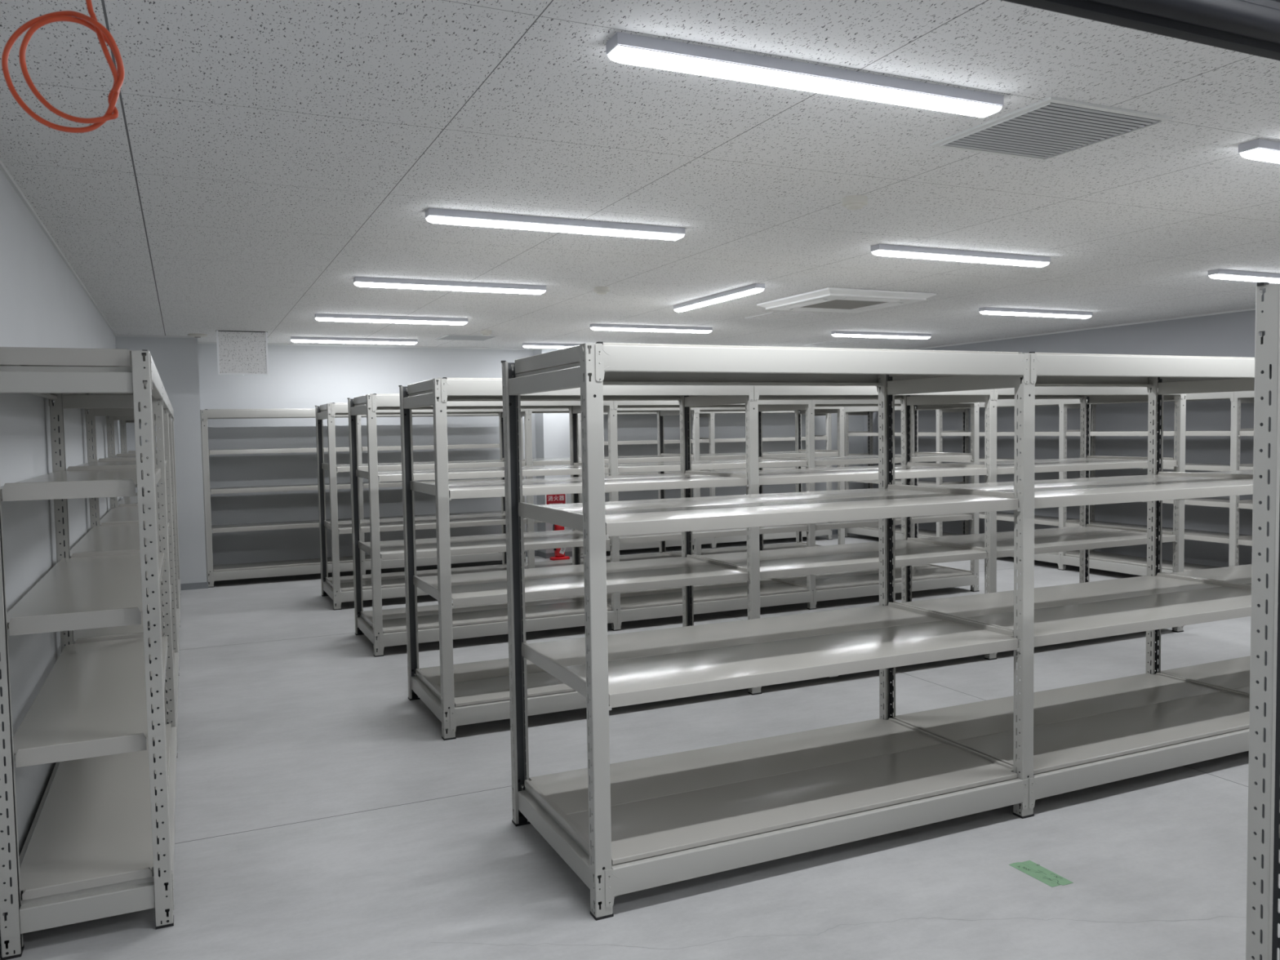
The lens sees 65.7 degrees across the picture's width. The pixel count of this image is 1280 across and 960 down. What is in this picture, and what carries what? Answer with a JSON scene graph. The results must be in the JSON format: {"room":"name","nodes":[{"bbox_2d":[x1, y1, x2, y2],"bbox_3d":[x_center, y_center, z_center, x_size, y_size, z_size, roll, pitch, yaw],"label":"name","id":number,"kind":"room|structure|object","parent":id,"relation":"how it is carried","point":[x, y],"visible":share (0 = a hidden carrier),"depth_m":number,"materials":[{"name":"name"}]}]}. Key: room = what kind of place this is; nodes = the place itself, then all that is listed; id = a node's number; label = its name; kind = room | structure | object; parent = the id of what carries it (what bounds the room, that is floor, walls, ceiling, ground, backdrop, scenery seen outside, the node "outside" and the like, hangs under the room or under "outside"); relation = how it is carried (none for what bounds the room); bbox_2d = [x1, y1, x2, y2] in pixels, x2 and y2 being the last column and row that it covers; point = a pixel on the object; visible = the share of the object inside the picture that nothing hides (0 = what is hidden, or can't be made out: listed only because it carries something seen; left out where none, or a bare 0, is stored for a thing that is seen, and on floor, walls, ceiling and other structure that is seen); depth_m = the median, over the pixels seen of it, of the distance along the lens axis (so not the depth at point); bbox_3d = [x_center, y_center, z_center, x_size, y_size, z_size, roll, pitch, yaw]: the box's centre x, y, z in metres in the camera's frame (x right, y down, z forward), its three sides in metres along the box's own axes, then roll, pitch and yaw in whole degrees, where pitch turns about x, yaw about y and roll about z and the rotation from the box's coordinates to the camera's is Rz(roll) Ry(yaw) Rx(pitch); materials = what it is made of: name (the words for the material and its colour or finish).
{"room":"storage room","nodes":[
{"label":"storage room","id":0,"kind":"room"},
{"bbox_2d":[0,168,122,857],"bbox_3d":[-2.163,0.130,3.274,0.120,2.441,14.780,-2,3,-25],"label":"wall","id":1,"kind":"structure","parent":0,"point":[42,304],"depth_m":3.90,"materials":[{"name":"white paint"}]},
{"bbox_2d":[0,159,116,336],"bbox_3d":[-1.990,-1.070,2.948,0.012,0.016,13.876,-2,3,-25],"label":"trim","id":2,"kind":"structure","parent":1,"relation":"attached to","point":[2,167],"depth_m":4.51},
{"bbox_2d":[115,336,207,583],"bbox_3d":[-4.691,-0.163,9.754,0.698,2.441,0.640,-2,3,-25],"label":"wall column","id":3,"kind":"structure","parent":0,"point":[175,360],"depth_m":9.54,"materials":[{"name":"white paint"}]},
{"bbox_2d":[197,343,863,564],"bbox_3d":[-1.056,-0.331,11.836,9.048,2.441,0.120,-2,3,-25],"label":"wall","id":4,"kind":"structure","parent":0,"point":[299,376],"depth_m":10.78,"materials":[{"name":"white paint"}]},
{"bbox_2d":[116,334,537,350],"bbox_3d":[-0.915,-1.526,11.423,9.048,0.016,0.652,-2,3,-25],"label":"trim","id":5,"kind":"structure","parent":4,"relation":"attached to","point":[131,335],"depth_m":10.72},
{"bbox_2d":[180,529,838,590],"bbox_3d":[-0.876,0.872,11.548,9.048,0.062,0.649,-2,3,-25],"label":"baseboard","id":6,"kind":"structure","parent":4,"relation":"attached to","point":[202,584],"depth_m":9.66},
{"bbox_2d":[533,348,572,553],"bbox_3d":[-1.019,-0.321,11.628,0.325,2.441,0.290,-2,3,-25],"label":"wall pillar","id":7,"kind":"structure","parent":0,"point":[552,429],"depth_m":11.50,"materials":[{"name":"white paint"}]},
{"bbox_2d":[545,493,566,504],"bbox_3d":[-0.975,0.234,11.509,0.262,0.190,0.005,-2,3,-25],"label":"wall sign","id":8,"kind":"object","parent":7,"relation":"attached to","point":[560,498],"visible":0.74,"depth_m":11.51,"materials":[{"name":"red plastic"}]},
{"bbox_2d":[0,0,1279,349],"bbox_3d":[1.979,-1.436,5.109,9.288,0.360,14.780,-2,3,-25],"label":"ceiling","id":9,"kind":"structure","parent":0,"point":[259,159],"depth_m":3.66,"materials":[{"name":"tile"}]},
{"bbox_2d":[1,0,124,133],"bbox_3d":[-0.747,-0.732,1.271,0.140,0.559,0.037,-2,3,-25],"label":"cable coil","id":10,"kind":"object","parent":9,"relation":"hanging from","point":[104,36],"visible":1,"depth_m":1.28,"materials":[{"name":"plastic"}]},
{"bbox_2d":[187,333,207,337],"bbox_3d":[-4.168,-1.356,9.347,0.170,0.034,0.170,-2,3,-25],"label":"smoke detector","id":11,"kind":"object","parent":9,"relation":"attached to","point":[193,335],"visible":1,"depth_m":9.29,"materials":[{"name":"beige plastic"}]},
{"bbox_2d":[215,330,268,375],"bbox_3d":[-3.658,-1.167,9.132,0.443,0.406,0.016,-2,3,-25],"label":"panel","id":12,"kind":"object","parent":9,"relation":"attached to","point":[238,353],"visible":1,"depth_m":9.13,"materials":[{"name":"white metal"}]},
{"bbox_2d":[290,336,417,344],"bbox_3d":[-2.864,-1.401,9.985,1.233,0.053,0.072,-2,3,-25],"label":"ceiling lamp","id":13,"kind":"object","parent":9,"relation":"attached to","point":[294,339],"visible":1,"depth_m":9.95,"materials":[{"name":"white plastic"}]},
{"bbox_2d":[290,339,417,344],"bbox_3d":[-2.863,-1.386,9.985,1.229,0.023,0.062,-2,3,-25],"label":"diffuser","id":14,"kind":"object","parent":13,"relation":"attached to","point":[343,341],"depth_m":9.99,"materials":[{"name":"white plastic"}]},
{"bbox_2d":[314,313,467,324],"bbox_3d":[-2.033,-1.321,8.178,1.233,0.053,0.072,-2,3,-25],"label":"ceiling lamp","id":15,"kind":"object","parent":9,"relation":"attached to","point":[319,317],"visible":1,"depth_m":8.14,"materials":[{"name":"white plastic"}]},
{"bbox_2d":[315,317,467,324],"bbox_3d":[-2.033,-1.306,8.179,1.229,0.023,0.062,-2,3,-25],"label":"diffuser","id":16,"kind":"object","parent":15,"relation":"attached to","point":[443,321],"depth_m":8.19,"materials":[{"name":"white plastic"}]},
{"bbox_2d":[353,276,546,294],"bbox_3d":[-1.197,-1.241,6.357,1.233,0.053,0.072,-2,3,-25],"label":"ceiling lamp","id":17,"kind":"object","parent":9,"relation":"attached to","point":[357,281],"visible":1,"depth_m":6.31,"materials":[{"name":"white plastic"}]},
{"bbox_2d":[435,333,497,341],"bbox_3d":[-1.764,-1.443,10.063,0.520,0.013,0.520,-2,3,-25],"label":"ceiling vent","id":18,"kind":"object","parent":9,"relation":"in","point":[448,336],"visible":1,"depth_m":9.99,"materials":[{"name":"white plastic"}]},
{"bbox_2d":[522,342,581,348],"bbox_3d":[-0.715,-1.494,11.100,1.233,0.053,0.072,-2,3,-25],"label":"ceiling lamp","id":19,"kind":"object","parent":9,"relation":"attached to","point":[540,345],"visible":0.4,"depth_m":10.93,"materials":[{"name":"white plastic"}]},
{"bbox_2d":[523,345,573,348],"bbox_3d":[-0.714,-1.480,11.101,1.229,0.023,0.062,-2,3,-25],"label":"diffuser","id":20,"kind":"object","parent":19,"relation":"attached to","point":[525,346],"depth_m":10.94,"materials":[{"name":"white plastic"}]},
{"bbox_2d":[425,208,684,240],"bbox_3d":[-0.358,-1.161,4.532,1.233,0.053,0.072,-2,3,-25],"label":"ceiling lamp","id":21,"kind":"object","parent":9,"relation":"attached to","point":[434,215],"visible":1,"depth_m":4.48,"materials":[{"name":"white plastic"}]},
{"bbox_2d":[593,286,609,294],"bbox_3d":[-0.260,-1.279,6.708,0.108,0.045,0.108,-2,3,-25],"label":"smoke detector","id":22,"kind":"object","parent":9,"relation":"attached to","point":[598,290],"visible":1,"depth_m":6.67,"materials":[{"name":"beige plastic"}]},
{"bbox_2d":[590,323,712,333],"bbox_3d":[0.119,-1.414,9.273,1.233,0.053,0.072,-2,3,-25],"label":"ceiling lamp","id":23,"kind":"object","parent":9,"relation":"attached to","point":[593,326],"visible":1,"depth_m":9.23,"materials":[{"name":"white plastic"}]},
{"bbox_2d":[590,327,711,333],"bbox_3d":[0.119,-1.399,9.274,1.229,0.023,0.062,-2,3,-25],"label":"diffuser","id":24,"kind":"object","parent":23,"relation":"attached to","point":[686,330],"depth_m":9.29,"materials":[{"name":"white plastic"}]},
{"bbox_2d":[673,283,764,311],"bbox_3d":[0.551,-1.314,7.213,0.072,0.053,1.233,-2,3,-25],"label":"ceiling lamp","id":25,"kind":"object","parent":9,"relation":"attached to","point":[757,287],"visible":1,"depth_m":7.09,"materials":[{"name":"white plastic"}]},
{"bbox_2d":[605,31,1003,117],"bbox_3d":[0.491,-1.079,2.685,1.233,0.053,0.072,-2,3,-25],"label":"ceiling lamp","id":26,"kind":"object","parent":9,"relation":"attached to","point":[624,48],"visible":1,"depth_m":2.62,"materials":[{"name":"white plastic"}]},
{"bbox_2d":[803,341,859,346],"bbox_3d":[2.237,-1.594,11.609,0.460,0.004,0.460,-2,3,-25],"label":"ceiling hatch","id":27,"kind":"object","parent":9,"relation":"attached to","point":[826,343],"visible":1,"depth_m":11.59,"materials":[{"name":"white metal"}]},
{"bbox_2d":[756,287,936,313],"bbox_3d":[1.540,-1.343,7.494,0.950,0.056,0.950,-2,3,-25],"label":"air conditioner","id":28,"kind":"object","parent":9,"relation":"attached to","point":[835,300],"visible":1,"depth_m":7.27,"materials":[{"name":"white plastic"}]},
{"bbox_2d":[803,299,886,309],"bbox_3d":[1.540,-1.331,7.494,0.480,0.010,0.480,-2,3,-25],"label":"grille","id":29,"kind":"object","parent":28,"relation":"attached to","point":[832,304],"depth_m":7.50,"materials":[{"name":"white metal"}]},
{"bbox_2d":[841,195,867,209],"bbox_3d":[0.906,-1.168,4.187,0.108,0.045,0.108,-2,3,-25],"label":"smoke detector","id":30,"kind":"object","parent":9,"relation":"attached to","point":[852,202],"visible":1,"depth_m":4.15,"materials":[{"name":"beige plastic"}]},
{"bbox_2d":[831,330,931,338],"bbox_3d":[2.525,-1.509,10.341,1.233,0.053,0.072,-2,3,-25],"label":"ceiling lamp","id":31,"kind":"object","parent":9,"relation":"attached to","point":[836,333],"visible":1,"depth_m":10.30,"materials":[{"name":"white plastic"}]},
{"bbox_2d":[831,333,930,338],"bbox_3d":[2.526,-1.494,10.342,1.229,0.023,0.062,-2,3,-25],"label":"diffuser","id":32,"kind":"object","parent":31,"relation":"attached to","point":[870,335],"depth_m":10.34,"materials":[{"name":"white plastic"}]},
{"bbox_2d":[871,244,1050,266],"bbox_3d":[1.813,-1.249,5.548,1.233,0.053,0.072,-2,3,-25],"label":"ceiling lamp","id":33,"kind":"object","parent":9,"relation":"attached to","point":[882,250],"visible":1,"depth_m":5.50,"materials":[{"name":"white plastic"}]},
{"bbox_2d":[978,306,1092,318],"bbox_3d":[3.401,-1.428,8.495,1.233,0.053,0.072,-2,3,-25],"label":"ceiling lamp","id":34,"kind":"object","parent":9,"relation":"attached to","point":[985,310],"visible":1,"depth_m":8.44,"materials":[{"name":"white plastic"}]},
{"bbox_2d":[979,311,1091,318],"bbox_3d":[3.402,-1.413,8.496,1.229,0.023,0.062,-2,3,-25],"label":"diffuser","id":35,"kind":"object","parent":34,"relation":"attached to","point":[1071,314],"depth_m":8.50,"materials":[{"name":"white plastic"}]},
{"bbox_2d":[930,96,1172,160],"bbox_3d":[1.339,-1.143,3.267,0.520,0.013,0.520,-2,3,-25],"label":"ceiling vent","id":36,"kind":"object","parent":9,"relation":"in","point":[1050,127],"visible":1,"depth_m":3.23,"materials":[{"name":"white plastic"}]},
{"bbox_2d":[1001,0,1279,60],"bbox_3d":[1.548,-0.868,1.735,3.200,0.411,0.072,-2,3,-25],"label":"rail","id":37,"kind":"object","parent":9,"relation":"hanging from","point":[1251,27],"visible":1,"depth_m":1.38,"materials":[{"name":"black metal"}]},
{"bbox_2d":[1208,269,1279,283],"bbox_3d":[4.242,-1.345,6.630,1.233,0.053,0.072,-2,3,-25],"label":"ceiling lamp","id":38,"kind":"object","parent":9,"relation":"attached to","point":[1215,273],"visible":1,"depth_m":6.46,"materials":[{"name":"white plastic"}]},
{"bbox_2d":[1208,274,1279,283],"bbox_3d":[4.242,-1.330,6.630,1.229,0.023,0.062,-2,3,-25],"label":"diffuser","id":39,"kind":"object","parent":38,"relation":"attached to","point":[1273,278],"depth_m":6.49,"materials":[{"name":"white plastic"}]},
{"bbox_2d":[1238,138,1279,163],"bbox_3d":[2.667,-1.167,3.692,1.233,0.053,0.072,-2,3,-25],"label":"ceiling lamp","id":40,"kind":"object","parent":9,"relation":"attached to","point":[1259,149],"visible":1,"depth_m":3.44,"materials":[{"name":"white plastic"}]},
{"bbox_2d":[1240,148,1279,163],"bbox_3d":[2.667,-1.152,3.693,1.229,0.023,0.062,-2,3,-25],"label":"diffuser","id":41,"kind":"object","parent":40,"relation":"attached to","point":[1271,155],"depth_m":3.45,"materials":[{"name":"white plastic"}]},
{"bbox_2d":[0,533,1279,959],"bbox_3d":[2.023,1.241,5.247,9.288,0.120,14.780,-2,3,-25],"label":"floor","id":42,"kind":"structure","parent":0,"point":[324,811],"depth_m":3.58,"materials":[{"name":"concrete"}]},
{"bbox_2d":[0,346,181,959],"bbox_3d":[-3.088,0.351,6.041,0.452,1.744,6.984,-2,3,-25],"label":"shelving rack","id":43,"kind":"object","parent":42,"relation":"on","point":[104,817],"visible":1,"depth_m":3.15,"materials":[{"name":"grey metal"}]},
{"bbox_2d":[200,408,525,587],"bbox_3d":[-2.856,0.115,10.537,3.265,1.744,0.452,-2,3,-25],"label":"shelving rack","id":44,"kind":"object","parent":42,"relation":"on","point":[311,566],"visible":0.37,"depth_m":10.04,"materials":[{"name":"grey metal"}]},
{"bbox_2d":[549,555,569,560],"bbox_3d":[-0.921,0.894,11.390,0.232,0.036,0.232,-2,3,-25],"label":"stand","id":45,"kind":"object","parent":42,"relation":"on","point":[553,557],"visible":0.84,"depth_m":11.31,"materials":[{"name":"red paint"}]},
{"bbox_2d":[552,524,565,556],"bbox_3d":[-0.929,0.642,11.369,0.164,0.468,0.132,-2,3,-25],"label":"fire extinguisher","id":46,"kind":"object","parent":45,"relation":"on","point":[560,552],"visible":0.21,"depth_m":11.33,"materials":[{"name":"red paint"}]},
{"bbox_2d":[315,402,844,610],"bbox_3d":[-0.390,0.113,9.777,5.237,1.744,0.853,-2,3,-25],"label":"shelving rack","id":47,"kind":"object","parent":42,"relation":"on","point":[333,585],"visible":0.48,"depth_m":9.10,"materials":[{"name":"grey metal"}]},
{"bbox_2d":[346,393,979,657],"bbox_3d":[0.428,0.191,8.007,5.237,1.744,0.853,-2,3,-25],"label":"shelving rack","id":48,"kind":"object","parent":42,"relation":"on","point":[798,588],"visible":0.68,"depth_m":7.51,"materials":[{"name":"grey metal"}]},
{"bbox_2d":[577,410,832,558],"bbox_3d":[0.805,-0.040,12.345,3.513,1.744,0.452,-2,3,-25],"label":"shelving rack","id":49,"kind":"object","parent":42,"relation":"on","point":[711,440],"visible":0.17,"depth_m":12.16,"materials":[{"name":"grey metal"}]},
{"bbox_2d":[398,377,1186,740],"bbox_3d":[1.242,0.271,6.203,5.237,1.744,0.853,-2,3,-25],"label":"shelving rack","id":50,"kind":"object","parent":42,"relation":"on","point":[479,691],"visible":0.72,"depth_m":5.54,"materials":[{"name":"grey metal"}]},
{"bbox_2d":[501,342,1278,920],"bbox_3d":[2.053,0.349,4.427,5.237,1.744,0.853,-2,3,-25],"label":"shelving rack","id":51,"kind":"object","parent":42,"relation":"on","point":[667,819],"visible":1,"depth_m":3.71,"materials":[{"name":"grey metal"}]},
{"bbox_2d":[1008,860,1072,887],"bbox_3d":[1.319,1.294,3.266,0.090,0.001,0.194,-2,3,-25],"label":"tape","id":52,"kind":"object","parent":42,"relation":"on","point":[1035,870],"visible":1,"depth_m":3.26,"materials":[{"name":"green plastic"}]},
{"bbox_2d":[844,391,1279,576],"bbox_3d":[4.773,0.059,9.175,0.452,1.744,8.987,-2,3,-25],"label":"shelving rack","id":53,"kind":"object","parent":42,"relation":"on","point":[1133,565],"visible":0.52,"depth_m":9.70,"materials":[{"name":"grey metal"}]},
{"bbox_2d":[1245,281,1279,959],"bbox_3d":[2.963,0.445,2.293,3.513,1.744,0.853,-2,3,-25],"label":"shelving rack","id":54,"kind":"object","parent":42,"relation":"on","point":[1263,890],"visible":1,"depth_m":1.92,"materials":[{"name":"grey metal"}]},
{"bbox_2d":[863,310,1279,567],"bbox_3d":[6.168,-0.205,7.088,0.120,2.441,14.780,-2,3,-25],"label":"wall","id":55,"kind":"structure","parent":0,"point":[1231,334],"depth_m":9.79,"materials":[{"name":"white paint"}]},
{"bbox_2d":[913,307,1255,349],"bbox_3d":[6.088,-1.414,6.998,0.012,0.016,14.516,-2,3,-25],"label":"trim","id":56,"kind":"structure","parent":55,"relation":"attached to","point":[1254,308],"depth_m":10.06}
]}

